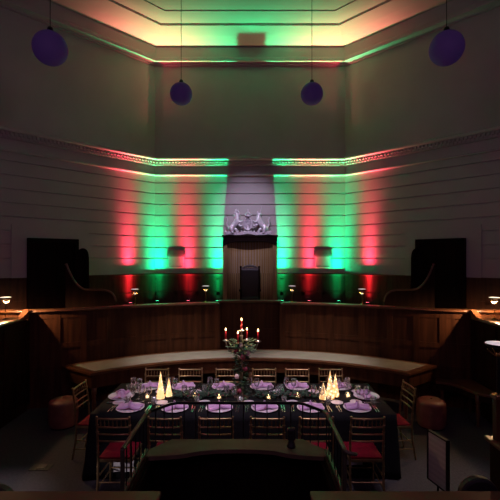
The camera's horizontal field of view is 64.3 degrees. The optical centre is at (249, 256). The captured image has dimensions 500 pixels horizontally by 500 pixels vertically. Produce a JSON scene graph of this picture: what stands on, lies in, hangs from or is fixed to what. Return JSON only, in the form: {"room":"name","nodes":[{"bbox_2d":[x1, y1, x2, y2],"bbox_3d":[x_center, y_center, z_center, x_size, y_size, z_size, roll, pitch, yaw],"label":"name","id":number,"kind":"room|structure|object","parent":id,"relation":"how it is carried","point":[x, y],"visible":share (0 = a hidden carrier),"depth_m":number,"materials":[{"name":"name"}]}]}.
{"room":"council chamber","nodes":[
{"label":"council chamber","id":0,"kind":"room"},
{"bbox_2d":[0,7,154,277],"bbox_3d":[-4.168,-1.520,8.398,0.250,8.200,4.987,0,0,45],"label":"wall","id":1,"kind":"structure","parent":0,"point":[100,95],"depth_m":8.70,"materials":[{"name":"paint"}]},
{"bbox_2d":[11,224,88,277],"bbox_3d":[-4.102,-0.115,8.272,0.022,1.050,1.520,0,0,45],"label":"trim","id":2,"kind":"structure","parent":1,"relation":"attached to","point":[19,233],"depth_m":7.92,"materials":[{"name":"paint"}]},
{"bbox_2d":[27,238,78,308],"bbox_3d":[-4.047,0.600,8.217,0.179,1.960,0.980,0,0,45],"label":"door","id":3,"kind":"structure","parent":1,"relation":"in","point":[47,258],"depth_m":8.12,"materials":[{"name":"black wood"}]},
{"bbox_2d":[0,381,491,490],"bbox_3d":[0.000,2.630,4.250,11.800,0.100,11.700,0,0,0],"label":"floor","id":4,"kind":"structure","parent":0,"point":[28,440],"depth_m":5.22,"materials":[{"name":"grey carpet"}]},
{"bbox_2d":[0,483,13,490],"bbox_3d":[-1.500,1.952,2.455,0.260,1.255,0.330,0,0,0],"label":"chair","id":5,"kind":"object","parent":4,"relation":"on","point":[3,487],"visible":0.45,"depth_m":2.32,"materials":[{"name":"black leather"}]},
{"bbox_2d":[0,309,28,428],"bbox_3d":[-3.865,1.730,4.645,0.310,1.700,4.190,0,0,0],"label":"parapet","id":6,"kind":"object","parent":4,"relation":"on","point":[14,331],"visible":1,"depth_m":6.35,"materials":[{"name":"brown wood"}]},
{"bbox_2d":[0,297,11,319],"bbox_3d":[-3.930,0.822,6.400,0.176,0.357,0.176,0,0,0],"label":"lamp","id":7,"kind":"object","parent":6,"relation":"on","point":[3,298],"visible":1,"depth_m":6.38,"materials":[{"name":"gold metal"}]},
{"bbox_2d":[28,464,53,470],"bbox_3d":[-2.560,2.574,4.880,0.240,0.012,0.150,0,0,0],"label":"box","id":8,"kind":"object","parent":4,"relation":"on","point":[36,467],"visible":1,"depth_m":4.87,"materials":[{"name":"black plastic"}]},
{"bbox_2d":[36,464,47,468],"bbox_3d":[-2.550,2.574,4.880,0.100,0.012,0.100,0,0,0],"label":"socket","id":9,"kind":"object","parent":8,"relation":"attached to","point":[40,466],"depth_m":4.88,"materials":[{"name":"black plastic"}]},
{"bbox_2d":[48,395,78,430],"bbox_3d":[-2.860,2.364,6.100,0.419,0.432,0.419,0,0,0],"label":"pouf","id":10,"kind":"object","parent":4,"relation":"on","point":[61,416],"visible":0.9,"depth_m":5.94,"materials":[{"name":"brown leather"}]},
{"bbox_2d":[0,491,160,499],"bbox_3d":[-1.445,1.788,2.135,1.910,0.983,0.150,0,0,0],"label":"rail","id":11,"kind":"object","parent":4,"relation":"on","point":[4,495],"visible":1,"depth_m":2.16,"materials":[{"name":"brown wood"}]},
{"bbox_2d":[71,379,89,459],"bbox_3d":[-2.040,2.122,5.222,0.454,0.920,0.386,0,0,4],"label":"banquet chair","id":12,"kind":"object","parent":4,"relation":"on","point":[84,423],"visible":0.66,"depth_m":5.09,"materials":[{"name":"brown wood"}]},
{"bbox_2d":[78,414,89,425],"bbox_3d":[-2.000,2.117,5.219,0.362,0.054,0.346,0,0,4],"label":"seat cushion","id":13,"kind":"object","parent":12,"relation":"on","point":[85,422],"depth_m":5.09,"materials":[{"name":"red fabric"}]},
{"bbox_2d":[95,416,141,490],"bbox_3d":[-1.430,2.122,4.365,0.386,0.920,0.454,0,0,1],"label":"banquet chair","id":14,"kind":"object","parent":4,"relation":"on","point":[111,454],"visible":0.74,"depth_m":4.21,"materials":[{"name":"gold metal"}]},
{"bbox_2d":[99,441,140,458],"bbox_3d":[-1.430,2.117,4.405,0.346,0.054,0.362,0,0,1],"label":"seat cushion","id":15,"kind":"object","parent":14,"relation":"on","point":[112,451],"depth_m":4.32,"materials":[{"name":"red fabric"}]},
{"bbox_2d":[144,368,168,382],"bbox_3d":[-1.399,2.122,5.765,0.386,0.920,0.454,0,0,2],"label":"banquet chair","id":16,"kind":"object","parent":4,"relation":"on","point":[146,369],"visible":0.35,"depth_m":5.96,"materials":[{"name":"gold metal"}]},
{"bbox_2d":[147,416,182,449],"bbox_3d":[-0.889,2.122,4.365,0.386,0.920,0.454,0,0,1],"label":"banquet chair","id":17,"kind":"object","parent":4,"relation":"on","point":[180,417],"visible":0.38,"depth_m":4.17,"materials":[{"name":"brown wood"}]},
{"bbox_2d":[178,368,202,382],"bbox_3d":[-0.890,2.122,5.765,0.386,0.920,0.454,0,0,0],"label":"banquet chair","id":18,"kind":"object","parent":4,"relation":"on","point":[179,369],"visible":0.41,"depth_m":5.96,"materials":[{"name":"gold metal"}]},
{"bbox_2d":[198,416,233,438],"bbox_3d":[-0.360,2.122,4.365,0.386,0.920,0.454,0,0,-1],"label":"banquet chair","id":19,"kind":"object","parent":4,"relation":"on","point":[199,417],"visible":0.3,"depth_m":4.16,"materials":[{"name":"brown wood"}]},
{"bbox_2d":[215,368,239,382],"bbox_3d":[-0.344,2.122,5.765,0.386,0.920,0.454,0,0,2],"label":"banquet chair","id":20,"kind":"object","parent":4,"relation":"on","point":[216,369],"visible":0.31,"depth_m":5.96,"materials":[{"name":"gold metal"}]},
{"bbox_2d":[127,439,340,499],"bbox_3d":[-0.100,2.015,2.700,1.350,1.130,0.940,0,0,0],"label":"curved desk","id":21,"kind":"object","parent":4,"relation":"on","point":[181,469],"visible":0.93,"depth_m":3.12,"materials":[{"name":"brown wood"}]},
{"bbox_2d":[120,402,357,490],"bbox_3d":[-0.071,1.428,2.787,1.436,0.543,0.828,0,0,0],"label":"balustrade","id":22,"kind":"object","parent":21,"relation":"on","point":[342,479],"visible":0.97,"depth_m":2.83,"materials":[{"name":"black metal"}]},
{"bbox_2d":[287,427,295,448],"bbox_3d":[0.315,1.377,3.040,0.072,0.145,0.072,0,0,0],"label":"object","id":23,"kind":"object","parent":21,"relation":"on","point":[291,432],"visible":1,"depth_m":3.02,"materials":[{"name":"black plastic"}]},
{"bbox_2d":[0,300,499,408],"bbox_3d":[0.000,1.740,7.525,11.200,1.680,1.690,0,0,0],"label":"wooden bench front","id":24,"kind":"object","parent":4,"relation":"on","point":[58,337],"visible":0.71,"depth_m":7.33,"materials":[{"name":"brown wood"}]},
{"bbox_2d":[358,289,365,304],"bbox_3d":[2.120,0.751,7.525,0.157,0.297,0.157,0,0,0],"label":"lamp","id":25,"kind":"object","parent":24,"relation":"on","point":[361,293],"visible":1,"depth_m":7.49,"materials":[{"name":"gold metal"}]},
{"bbox_2d":[63,349,436,418],"bbox_3d":[0.000,2.205,7.096,6.314,0.749,1.688,0,0,0],"label":"curved desk","id":26,"kind":"object","parent":4,"relation":"on","point":[104,372],"visible":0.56,"depth_m":6.94,"materials":[{"name":"brown wood"}]},
{"bbox_2d":[252,368,276,382],"bbox_3d":[0.210,2.122,5.765,0.386,0.920,0.454,0,0,0],"label":"banquet chair","id":27,"kind":"object","parent":4,"relation":"on","point":[253,369],"visible":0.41,"depth_m":5.96,"materials":[{"name":"gold metal"}]},
{"bbox_2d":[250,416,285,438],"bbox_3d":[0.189,2.122,4.365,0.386,0.920,0.454,0,0,2],"label":"banquet chair","id":28,"kind":"object","parent":4,"relation":"on","point":[251,418],"visible":0.23,"depth_m":4.16,"materials":[{"name":"brown wood"}]},
{"bbox_2d":[285,368,309,382],"bbox_3d":[0.701,2.122,5.765,0.386,0.920,0.454,0,0,2],"label":"banquet chair","id":29,"kind":"object","parent":4,"relation":"on","point":[286,369],"visible":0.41,"depth_m":5.96,"materials":[{"name":"gold metal"}]},
{"bbox_2d":[298,416,333,461],"bbox_3d":[0.695,2.122,4.365,0.386,0.920,0.454,0,0,0],"label":"banquet chair","id":30,"kind":"object","parent":4,"relation":"on","point":[322,444],"visible":0.36,"depth_m":4.17,"materials":[{"name":"gold metal"}]},
{"bbox_2d":[311,442,327,448],"bbox_3d":[0.695,2.117,4.405,0.346,0.054,0.362,0,0,0],"label":"seat cushion","id":31,"kind":"object","parent":30,"relation":"on","point":[321,444],"depth_m":4.46,"materials":[{"name":"red fabric"}]},
{"bbox_2d":[318,368,343,382],"bbox_3d":[1.201,2.122,5.765,0.386,0.920,0.454,0,0,2],"label":"banquet chair","id":32,"kind":"object","parent":4,"relation":"on","point":[319,369],"visible":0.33,"depth_m":5.96,"materials":[{"name":"brown wood"}]},
{"bbox_2d":[344,416,385,490],"bbox_3d":[1.235,2.122,4.365,0.386,0.920,0.454,0,0,1],"label":"banquet chair","id":33,"kind":"object","parent":4,"relation":"on","point":[367,451],"visible":0.81,"depth_m":4.21,"materials":[{"name":"gold metal"}]},
{"bbox_2d":[344,442,381,458],"bbox_3d":[1.235,2.117,4.405,0.346,0.054,0.362,0,0,1],"label":"seat cushion","id":34,"kind":"object","parent":33,"relation":"on","point":[365,450],"depth_m":4.31,"materials":[{"name":"red fabric"}]},
{"bbox_2d":[310,491,499,499],"bbox_3d":[1.365,1.788,2.135,2.070,0.983,0.150,0,0,0],"label":"rail","id":35,"kind":"object","parent":4,"relation":"on","point":[314,495],"visible":1,"depth_m":2.16,"materials":[{"name":"brown wood"}]},
{"bbox_2d":[397,379,416,459],"bbox_3d":[1.890,2.122,5.222,0.454,0.920,0.386,0,0,-4],"label":"banquet chair","id":36,"kind":"object","parent":4,"relation":"on","point":[402,423],"visible":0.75,"depth_m":5.10,"materials":[{"name":"brown wood"}]},
{"bbox_2d":[397,414,410,425],"bbox_3d":[1.850,2.117,5.219,0.362,0.054,0.346,0,0,-4],"label":"seat cushion","id":37,"kind":"object","parent":36,"relation":"on","point":[401,421],"depth_m":5.09,"materials":[{"name":"red fabric"}]},
{"bbox_2d":[416,396,446,430],"bbox_3d":[2.770,2.364,6.080,0.419,0.432,0.419,0,0,0],"label":"pouf","id":38,"kind":"object","parent":4,"relation":"on","point":[431,411],"visible":1,"depth_m":5.92,"materials":[{"name":"brown leather"}]},
{"bbox_2d":[427,429,449,490],"bbox_3d":[1.965,2.220,4.160,0.256,0.720,0.200,0,0,38],"label":"stand","id":39,"kind":"object","parent":4,"relation":"on","point":[438,447],"visible":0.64,"depth_m":4.14,"materials":[{"name":"black metal"}]},
{"bbox_2d":[436,379,493,427],"bbox_3d":[3.397,2.315,6.290,0.668,0.530,0.856,0,0,0],"label":"bench","id":40,"kind":"object","parent":4,"relation":"on","point":[470,388],"visible":0.68,"depth_m":6.30,"materials":[{"name":"brown wood"}]},
{"bbox_2d":[458,475,497,490],"bbox_3d":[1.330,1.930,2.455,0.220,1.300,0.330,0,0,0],"label":"chair","id":41,"kind":"object","parent":4,"relation":"on","point":[473,482],"visible":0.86,"depth_m":2.29,"materials":[{"name":"black leather"}]},
{"bbox_2d":[471,309,499,422],"bbox_3d":[3.865,1.730,4.645,0.310,1.700,4.190,0,0,0],"label":"parapet","id":42,"kind":"object","parent":4,"relation":"on","point":[483,328],"visible":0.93,"depth_m":6.38,"materials":[{"name":"brown wood"}]},
{"bbox_2d":[488,297,499,319],"bbox_3d":[3.910,0.822,6.360,0.176,0.357,0.176,0,0,0],"label":"lamp","id":43,"kind":"object","parent":42,"relation":"on","point":[492,298],"visible":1,"depth_m":6.34,"materials":[{"name":"gold metal"}]},
{"bbox_2d":[484,436,499,490],"bbox_3d":[2.325,2.015,2.770,0.850,1.130,0.940,0,0,0],"label":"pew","id":44,"kind":"object","parent":4,"relation":"on","point":[494,445],"visible":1,"depth_m":3.13,"materials":[{"name":"brown wood"}]},
{"bbox_2d":[490,394,499,441],"bbox_3d":[1.965,1.272,3.150,0.084,0.355,0.084,0,0,0],"label":"newel post","id":45,"kind":"object","parent":44,"relation":"on","point":[495,400],"visible":0.9,"depth_m":3.12,"materials":[{"name":"brown wood"}]},
{"bbox_2d":[484,341,499,396],"bbox_3d":[1.965,0.886,3.150,0.200,0.417,0.200,0,0,0],"label":"lamp","id":46,"kind":"object","parent":45,"relation":"on","point":[494,344],"visible":1,"depth_m":3.14,"materials":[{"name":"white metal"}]},
{"bbox_2d":[485,341,499,345],"bbox_3d":[1.965,0.684,3.150,0.180,0.013,0.180,0,0,0],"label":"diffuser","id":47,"kind":"object","parent":46,"relation":"attached to","point":[488,343],"depth_m":3.14,"materials":[{"name":"white"}]},
{"bbox_3d":[-0.080,2.208,5.190,3.520,0.744,1.100,0,0,0],"label":"banquet table","id":48,"kind":"object","parent":4,"relation":"on","visible":0,"materials":[{"name":"black tablecloth fabric"}]},
{"bbox_2d":[82,383,400,480],"bbox_3d":[-0.090,2.197,5.169,3.757,0.737,1.210,0,0,0],"label":"tablecloth","id":49,"kind":"object","parent":48,"relation":"on","point":[341,419],"visible":0.42,"depth_m":4.62,"materials":[{"name":"black fabric"}]},
{"bbox_2d":[113,400,124,403],"bbox_3d":[-1.640,1.821,4.980,0.150,0.012,0.150,0,0,0],"label":"plate","id":50,"kind":"object","parent":49,"relation":"on","point":[123,401],"visible":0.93,"depth_m":5.01,"materials":[{"name":"ceramic"}]},
{"bbox_2d":[108,392,134,399],"bbox_3d":[-1.680,1.816,5.200,0.330,0.022,0.330,0,0,0],"label":"charger plate","id":51,"kind":"object","parent":49,"relation":"on","point":[112,395],"visible":0.55,"depth_m":5.20,"materials":[{"name":"ceramic"}]},
{"bbox_2d":[112,389,129,398],"bbox_3d":[-1.680,1.770,5.200,0.196,0.087,0.285,0,0,-8],"label":"napkin","id":52,"kind":"object","parent":51,"relation":"on","point":[122,394],"visible":0.98,"depth_m":5.17,"materials":[{"name":"purple fabric"}]},
{"bbox_2d":[117,402,143,412],"bbox_3d":[-1.440,1.816,4.790,0.330,0.022,0.330,0,0,0],"label":"charger plate","id":53,"kind":"object","parent":49,"relation":"on","point":[128,410],"visible":0.51,"depth_m":4.72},
{"bbox_2d":[116,400,144,409],"bbox_3d":[-1.440,1.770,4.790,0.285,0.087,0.196,0,0,4],"label":"napkin","id":54,"kind":"object","parent":53,"relation":"on","point":[130,404],"visible":1,"depth_m":4.75,"materials":[{"name":"purple fabric"}]},
{"bbox_2d":[138,382,157,389],"bbox_3d":[-1.400,1.816,5.570,0.330,0.022,0.330,0,0,0],"label":"charger plate","id":55,"kind":"object","parent":49,"relation":"on","point":[148,388],"visible":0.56,"depth_m":5.51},
{"bbox_2d":[139,381,158,388],"bbox_3d":[-1.400,1.770,5.570,0.285,0.087,0.196,0,0,-16],"label":"napkin","id":56,"kind":"object","parent":55,"relation":"on","point":[149,383],"visible":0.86,"depth_m":5.53,"materials":[{"name":"fabric"}]},
{"bbox_2d":[151,396,156,404],"bbox_3d":[-1.195,1.782,4.955,0.068,0.090,0.067,0,0,0],"label":"tumbler","id":57,"kind":"object","parent":49,"relation":"on","point":[152,398],"visible":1,"depth_m":4.94,"materials":[{"name":"clear glass"}]},
{"bbox_2d":[156,372,164,399],"bbox_3d":[-1.150,1.647,5.120,0.108,0.360,0.108,0,0,0],"label":"light","id":58,"kind":"object","parent":49,"relation":"on","point":[160,395],"visible":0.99,"depth_m":5.09,"materials":[{"name":"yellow glass"}]},
{"bbox_2d":[156,400,167,404],"bbox_3d":[-1.105,1.821,4.980,0.150,0.012,0.150,0,0,0],"label":"plate","id":59,"kind":"object","parent":49,"relation":"on","point":[160,402],"visible":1,"depth_m":4.99,"materials":[{"name":"ceramic"}]},
{"bbox_2d":[165,379,171,397],"bbox_3d":[-1.060,1.702,5.200,0.091,0.250,0.091,0,0,0],"label":"light","id":60,"kind":"object","parent":49,"relation":"on","point":[168,394],"visible":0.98,"depth_m":5.18,"materials":[{"name":"yellow glass"}]},
{"bbox_2d":[161,402,188,412],"bbox_3d":[-0.905,1.816,4.790,0.330,0.022,0.330,0,0,0],"label":"charger plate","id":61,"kind":"object","parent":49,"relation":"on","point":[175,410],"visible":0.41,"depth_m":4.72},
{"bbox_2d":[162,400,188,411],"bbox_3d":[-0.905,1.770,4.790,0.285,0.087,0.196,0,0,-25],"label":"napkin","id":62,"kind":"object","parent":61,"relation":"on","point":[168,408],"visible":0.45,"depth_m":4.75,"materials":[{"name":"fabric"}]},
{"bbox_2d":[172,382,194,389],"bbox_3d":[-0.930,1.816,5.570,0.330,0.022,0.330,0,0,0],"label":"charger plate","id":63,"kind":"object","parent":49,"relation":"on","point":[183,388],"visible":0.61,"depth_m":5.51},
{"bbox_2d":[173,380,194,388],"bbox_3d":[-0.930,1.770,5.570,0.285,0.087,0.196,0,0,-21],"label":"napkin","id":64,"kind":"object","parent":63,"relation":"on","point":[191,384],"visible":0.98,"depth_m":5.54,"materials":[{"name":"purple fabric"}]},
{"bbox_2d":[170,388,232,398],"bbox_3d":[-0.636,1.778,5.194,0.841,0.096,0.258,0,0,0],"label":"garland","id":65,"kind":"object","parent":49,"relation":"on","point":[211,393],"visible":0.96,"depth_m":5.17,"materials":[{"name":"green plant"}]},
{"bbox_2d":[206,404,232,412],"bbox_3d":[-0.370,1.816,4.790,0.330,0.022,0.330,0,0,0],"label":"charger plate","id":66,"kind":"object","parent":49,"relation":"on","point":[221,409],"visible":0.41,"depth_m":4.72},
{"bbox_2d":[206,400,232,410],"bbox_3d":[-0.370,1.770,4.790,0.285,0.087,0.196,0,0,-20],"label":"napkin","id":67,"kind":"object","parent":66,"relation":"on","point":[212,407],"visible":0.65,"depth_m":4.75,"materials":[{"name":"purple fabric"}]},
{"bbox_2d":[212,382,234,389],"bbox_3d":[-0.370,1.816,5.570,0.330,0.022,0.330,0,0,0],"label":"charger plate","id":68,"kind":"object","parent":49,"relation":"on","point":[220,382],"visible":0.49,"depth_m":5.51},
{"bbox_2d":[212,380,233,388],"bbox_3d":[-0.370,1.770,5.570,0.285,0.087,0.196,0,0,5],"label":"napkin","id":69,"kind":"object","parent":68,"relation":"on","point":[223,383],"visible":0.91,"depth_m":5.53,"materials":[{"name":"fabric"}]},
{"bbox_2d":[223,329,260,399],"bbox_3d":[-0.105,1.381,5.168,0.504,0.893,0.181,0,0,0],"label":"candelabra","id":70,"kind":"object","parent":49,"relation":"on","point":[240,330],"visible":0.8,"depth_m":5.16,"materials":[{"name":"silver metal"}]},
{"bbox_2d":[225,338,256,399],"bbox_3d":[-0.116,1.445,5.173,0.404,0.779,0.415,0,0,0],"label":"flower arrangement","id":71,"kind":"object","parent":70,"relation":"attached to","point":[245,356],"visible":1,"depth_m":5.11,"materials":[{"name":"green plant"}]},
{"bbox_2d":[250,382,273,389],"bbox_3d":[0.165,1.816,5.570,0.330,0.022,0.330,0,0,0],"label":"charger plate","id":72,"kind":"object","parent":49,"relation":"on","point":[260,388],"visible":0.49,"depth_m":5.51,"materials":[{"name":"ceramic"}]},
{"bbox_2d":[251,380,271,388],"bbox_3d":[0.165,1.770,5.570,0.285,0.087,0.196,0,0,-9],"label":"napkin","id":73,"kind":"object","parent":72,"relation":"on","point":[261,384],"visible":0.91,"depth_m":5.53,"materials":[{"name":"fabric"}]},
{"bbox_2d":[251,404,277,412],"bbox_3d":[0.180,1.816,4.790,0.330,0.022,0.330,0,0,0],"label":"charger plate","id":74,"kind":"object","parent":49,"relation":"on","point":[252,407],"visible":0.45,"depth_m":4.72,"materials":[{"name":"ceramic"}]},
{"bbox_2d":[251,400,277,411],"bbox_3d":[0.180,1.770,4.790,0.285,0.087,0.196,0,0,-18],"label":"napkin","id":75,"kind":"object","parent":74,"relation":"on","point":[259,407],"visible":0.72,"depth_m":4.75,"materials":[{"name":"purple fabric"}]},
{"bbox_2d":[252,388,319,398],"bbox_3d":[0.474,1.776,5.194,0.910,0.093,0.262,0,0,0],"label":"garland","id":76,"kind":"object","parent":49,"relation":"on","point":[288,393],"visible":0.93,"depth_m":5.17,"materials":[{"name":"green plant"}]},
{"bbox_2d":[285,382,308,389],"bbox_3d":[0.660,1.816,5.570,0.330,0.022,0.330,0,0,0],"label":"charger plate","id":77,"kind":"object","parent":49,"relation":"on","point":[286,386],"visible":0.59,"depth_m":5.51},
{"bbox_2d":[285,380,308,388],"bbox_3d":[0.660,1.770,5.570,0.285,0.087,0.196,0,0,-11],"label":"napkin","id":78,"kind":"object","parent":77,"relation":"on","point":[304,385],"visible":0.92,"depth_m":5.53,"materials":[{"name":"purple fabric"}]},
{"bbox_2d":[297,402,324,412],"bbox_3d":[0.730,1.816,4.790,0.330,0.022,0.330,0,0,0],"label":"charger plate","id":79,"kind":"object","parent":49,"relation":"on","point":[307,410],"visible":0.35,"depth_m":4.72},
{"bbox_2d":[298,400,323,410],"bbox_3d":[0.730,1.770,4.790,0.285,0.087,0.196,0,0,-3],"label":"napkin","id":80,"kind":"object","parent":79,"relation":"on","point":[318,405],"visible":0.64,"depth_m":4.75,"materials":[{"name":"purple fabric"}]},
{"bbox_2d":[319,383,326,400],"bbox_3d":[0.940,1.717,5.100,0.108,0.220,0.108,0,0,0],"label":"light","id":81,"kind":"object","parent":49,"relation":"on","point":[321,397],"visible":0.88,"depth_m":5.07,"materials":[{"name":"beige"}]},
{"bbox_2d":[326,396,330,404],"bbox_3d":[0.975,1.782,4.955,0.068,0.090,0.067,0,0,0],"label":"tumbler","id":82,"kind":"object","parent":49,"relation":"on","point":[329,403],"visible":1,"depth_m":4.93,"materials":[{"name":"clear glass"}]},
{"bbox_2d":[326,373,334,400],"bbox_3d":[1.030,1.642,5.120,0.119,0.370,0.119,0,0,0],"label":"light","id":83,"kind":"object","parent":49,"relation":"on","point":[330,392],"visible":0.84,"depth_m":5.09,"materials":[{"name":"beige"}]},
{"bbox_2d":[333,374,338,397],"bbox_3d":[1.115,1.672,5.200,0.104,0.310,0.104,0,0,0],"label":"light","id":84,"kind":"object","parent":49,"relation":"on","point":[335,387],"visible":0.82,"depth_m":5.17,"materials":[{"name":"beige"}]},
{"bbox_2d":[331,400,342,404],"bbox_3d":[1.090,1.821,4.980,0.150,0.012,0.150,0,0,0],"label":"plate","id":85,"kind":"object","parent":49,"relation":"on","point":[338,402],"visible":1,"depth_m":4.99,"materials":[{"name":"ceramic"}]},
{"bbox_2d":[343,402,370,412],"bbox_3d":[1.290,1.816,4.790,0.330,0.022,0.330,0,0,0],"label":"charger plate","id":86,"kind":"object","parent":49,"relation":"on","point":[358,410],"visible":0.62,"depth_m":4.72,"materials":[{"name":"ceramic"}]},
{"bbox_2d":[344,400,370,410],"bbox_3d":[1.290,1.770,4.790,0.285,0.087,0.196,0,0,4],"label":"napkin","id":87,"kind":"object","parent":86,"relation":"on","point":[349,406],"visible":1,"depth_m":4.75,"materials":[{"name":"purple fabric"}]},
{"bbox_2d":[353,392,379,399],"bbox_3d":[1.520,1.816,5.200,0.330,0.022,0.330,0,0,0],"label":"charger plate","id":88,"kind":"object","parent":49,"relation":"on","point":[359,396],"visible":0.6,"depth_m":5.20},
{"bbox_2d":[356,389,376,399],"bbox_3d":[1.520,1.770,5.200,0.196,0.087,0.285,0,0,-9],"label":"napkin","id":89,"kind":"object","parent":88,"relation":"on","point":[366,391],"visible":0.9,"depth_m":5.17,"materials":[{"name":"fabric"}]},
{"bbox_2d":[370,396,375,404],"bbox_3d":[1.535,1.782,4.955,0.068,0.090,0.067,0,0,0],"label":"tumbler","id":90,"kind":"object","parent":49,"relation":"on","point":[374,403],"visible":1,"depth_m":4.93,"materials":[{"name":"clear glass"}]},
{"bbox_3d":[1.250,1.816,5.570,0.330,0.022,0.330,0,0,0],"label":"charger plate","id":91,"kind":"object","parent":49,"relation":"on","visible":0},
{"bbox_2d":[332,380,351,387],"bbox_3d":[1.250,1.770,5.570,0.285,0.087,0.196,0,0,-25],"label":"napkin","id":92,"kind":"object","parent":91,"relation":"on","point":[338,383],"visible":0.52,"depth_m":5.54,"materials":[{"name":"fabric"}]},
{"bbox_2d":[155,66,344,272],"bbox_3d":[0.000,-1.520,10.125,4.987,8.200,0.250,0,0,0],"label":"wall","id":93,"kind":"structure","parent":0,"point":[232,111],"depth_m":10.00,"materials":[{"name":"paint"}]},
{"bbox_2d":[167,250,185,267],"bbox_3d":[-1.855,0.050,9.990,0.470,0.440,0.020,0,0,0],"label":"wall lantern","id":94,"kind":"object","parent":93,"relation":"attached to","point":[175,257],"visible":1,"depth_m":9.99,"materials":[{"name":"grey"}]},
{"bbox_2d":[0,0,499,65],"bbox_3d":[0.000,-5.020,5.930,11.580,0.460,8.180,0,0,0],"label":"trim","id":95,"kind":"structure","parent":93,"relation":"attached to","point":[64,19],"depth_m":9.24,"materials":[{"name":"paint"}]},
{"bbox_2d":[0,273,499,308],"bbox_3d":[0.000,0.993,5.912,11.597,1.175,8.233,0,0,0],"label":"wall paneling","id":96,"kind":"structure","parent":93,"relation":"attached to","point":[164,287],"depth_m":9.86,"materials":[{"name":"brown wood"}]},
{"bbox_2d":[0,125,499,175],"bbox_3d":[0.000,-2.270,5.930,11.580,0.470,8.180,0,0,0],"label":"trim","id":97,"kind":"structure","parent":93,"relation":"attached to","point":[6,132],"depth_m":9.19,"materials":[{"name":"paint"}]},
{"bbox_2d":[313,250,331,267],"bbox_3d":[1.830,0.050,9.990,0.470,0.440,0.020,0,0,0],"label":"wall lantern","id":98,"kind":"object","parent":93,"relation":"attached to","point":[322,257],"visible":1,"depth_m":9.99,"materials":[{"name":"grey"}]},
{"bbox_2d":[48,0,451,46],"bbox_3d":[0.000,-5.470,4.230,11.740,0.500,11.740,0,0,0],"label":"ceiling","id":99,"kind":"structure","parent":0,"point":[157,23],"depth_m":8.95,"materials":[{"name":"paint"}]},
{"bbox_2d":[31,0,67,66],"bbox_3d":[-2.480,-3.913,4.940,0.410,3.055,0.410,0,0,0],"label":"pendant lamp","id":100,"kind":"object","parent":99,"relation":"hanging from","point":[49,47],"visible":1,"depth_m":4.82,"materials":[{"name":"purple glass"}]},
{"bbox_2d":[170,79,191,105],"bbox_3d":[-1.245,-4.095,7.200,0.400,2.690,0.400,0,0,0],"label":"pendant lamp","id":101,"kind":"object","parent":99,"relation":"hanging from","point":[180,92],"visible":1,"depth_m":7.07,"materials":[{"name":"purple glass"}]},
{"bbox_2d":[301,79,322,105],"bbox_3d":[1.120,-4.095,7.200,0.400,2.690,0.400,0,0,0],"label":"pendant lamp","id":102,"kind":"object","parent":99,"relation":"hanging from","point":[312,92],"visible":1,"depth_m":7.07,"materials":[{"name":"purple glass"}]},
{"bbox_2d":[428,0,464,66],"bbox_3d":[2.440,-3.913,4.940,0.410,3.055,0.410,0,0,0],"label":"pendant lamp","id":103,"kind":"object","parent":99,"relation":"hanging from","point":[446,48],"visible":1,"depth_m":4.81,"materials":[{"name":"purple glass"}]},
{"bbox_2d":[345,7,499,277],"bbox_3d":[4.168,-1.520,8.398,4.987,8.200,0.250,0,0,45],"label":"wall","id":104,"kind":"structure","parent":0,"point":[396,96],"depth_m":8.67,"materials":[{"name":"paint"}]},
{"bbox_2d":[415,238,465,308],"bbox_3d":[3.957,0.600,8.307,0.179,1.960,0.980,0,0,-45],"label":"door","id":105,"kind":"structure","parent":104,"relation":"in","point":[448,255],"depth_m":8.17,"materials":[{"name":"black wood"}]},
{"bbox_2d":[405,224,481,277],"bbox_3d":[4.012,-0.115,8.362,1.520,1.050,0.022,0,0,45],"label":"trim","id":106,"kind":"structure","parent":104,"relation":"attached to","point":[472,233],"depth_m":8.08,"materials":[{"name":"paint"}]},
{"bbox_3d":[0.000,1.640,5.800,11.480,0.120,8.400,0,0,0],"label":"floor","id":107,"kind":"structure","parent":0,"visible":0},
{"bbox_2d":[73,248,88,288],"bbox_3d":[-3.420,0.700,8.075,0.440,1.760,0.250,0,0,0],"label":"screen","id":108,"kind":"object","parent":107,"relation":"on","point":[81,258],"visible":0.34,"depth_m":8.11,"materials":[{"name":"black wood"}]},
{"bbox_2d":[65,263,116,307],"bbox_3d":[-3.091,0.851,7.738,0.991,1.459,0.060,0,0,-5],"label":"wall","id":109,"kind":"structure","parent":107,"relation":"on","point":[76,295],"depth_m":7.70,"materials":[{"name":"brown wood"}]},
{"bbox_2d":[383,263,434,307],"bbox_3d":[3.091,0.851,7.738,0.991,1.459,0.060,0,0,5],"label":"wall","id":110,"kind":"structure","parent":107,"relation":"on","point":[423,295],"depth_m":7.70,"materials":[{"name":"brown wood"}]},
{"bbox_2d":[411,248,426,288],"bbox_3d":[3.420,0.700,8.075,0.440,1.760,0.250,0,0,0],"label":"screen","id":111,"kind":"object","parent":107,"relation":"on","point":[418,258],"visible":0.35,"depth_m":8.11,"materials":[{"name":"black wood"}]},
{"bbox_3d":[0.000,1.430,8.071,11.483,0.300,3.778,0,0,0],"label":"trim","id":112,"kind":"structure","parent":107,"relation":"on","visible":0},
{"bbox_2d":[222,235,277,299],"bbox_3d":[0.000,0.370,9.867,1.380,1.820,0.255,0,0,0],"label":"canopy","id":113,"kind":"object","parent":112,"relation":"on","point":[249,240],"visible":0.8,"depth_m":9.89,"materials":[{"name":"brown wood"}]},
{"bbox_2d":[224,207,271,234],"bbox_3d":[-0.050,-0.899,9.819,1.168,0.724,0.214,0,0,0],"label":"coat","id":114,"kind":"object","parent":113,"relation":"on","point":[247,223],"visible":1,"depth_m":9.79,"materials":[{"name":"silver metal"}]},
{"bbox_2d":[239,264,260,299],"bbox_3d":[0.000,0.729,9.545,0.510,1.103,0.470,0,0,0],"label":"throne","id":115,"kind":"object","parent":112,"relation":"on","point":[249,289],"visible":0.95,"depth_m":9.72,"materials":[{"name":"black leather"}]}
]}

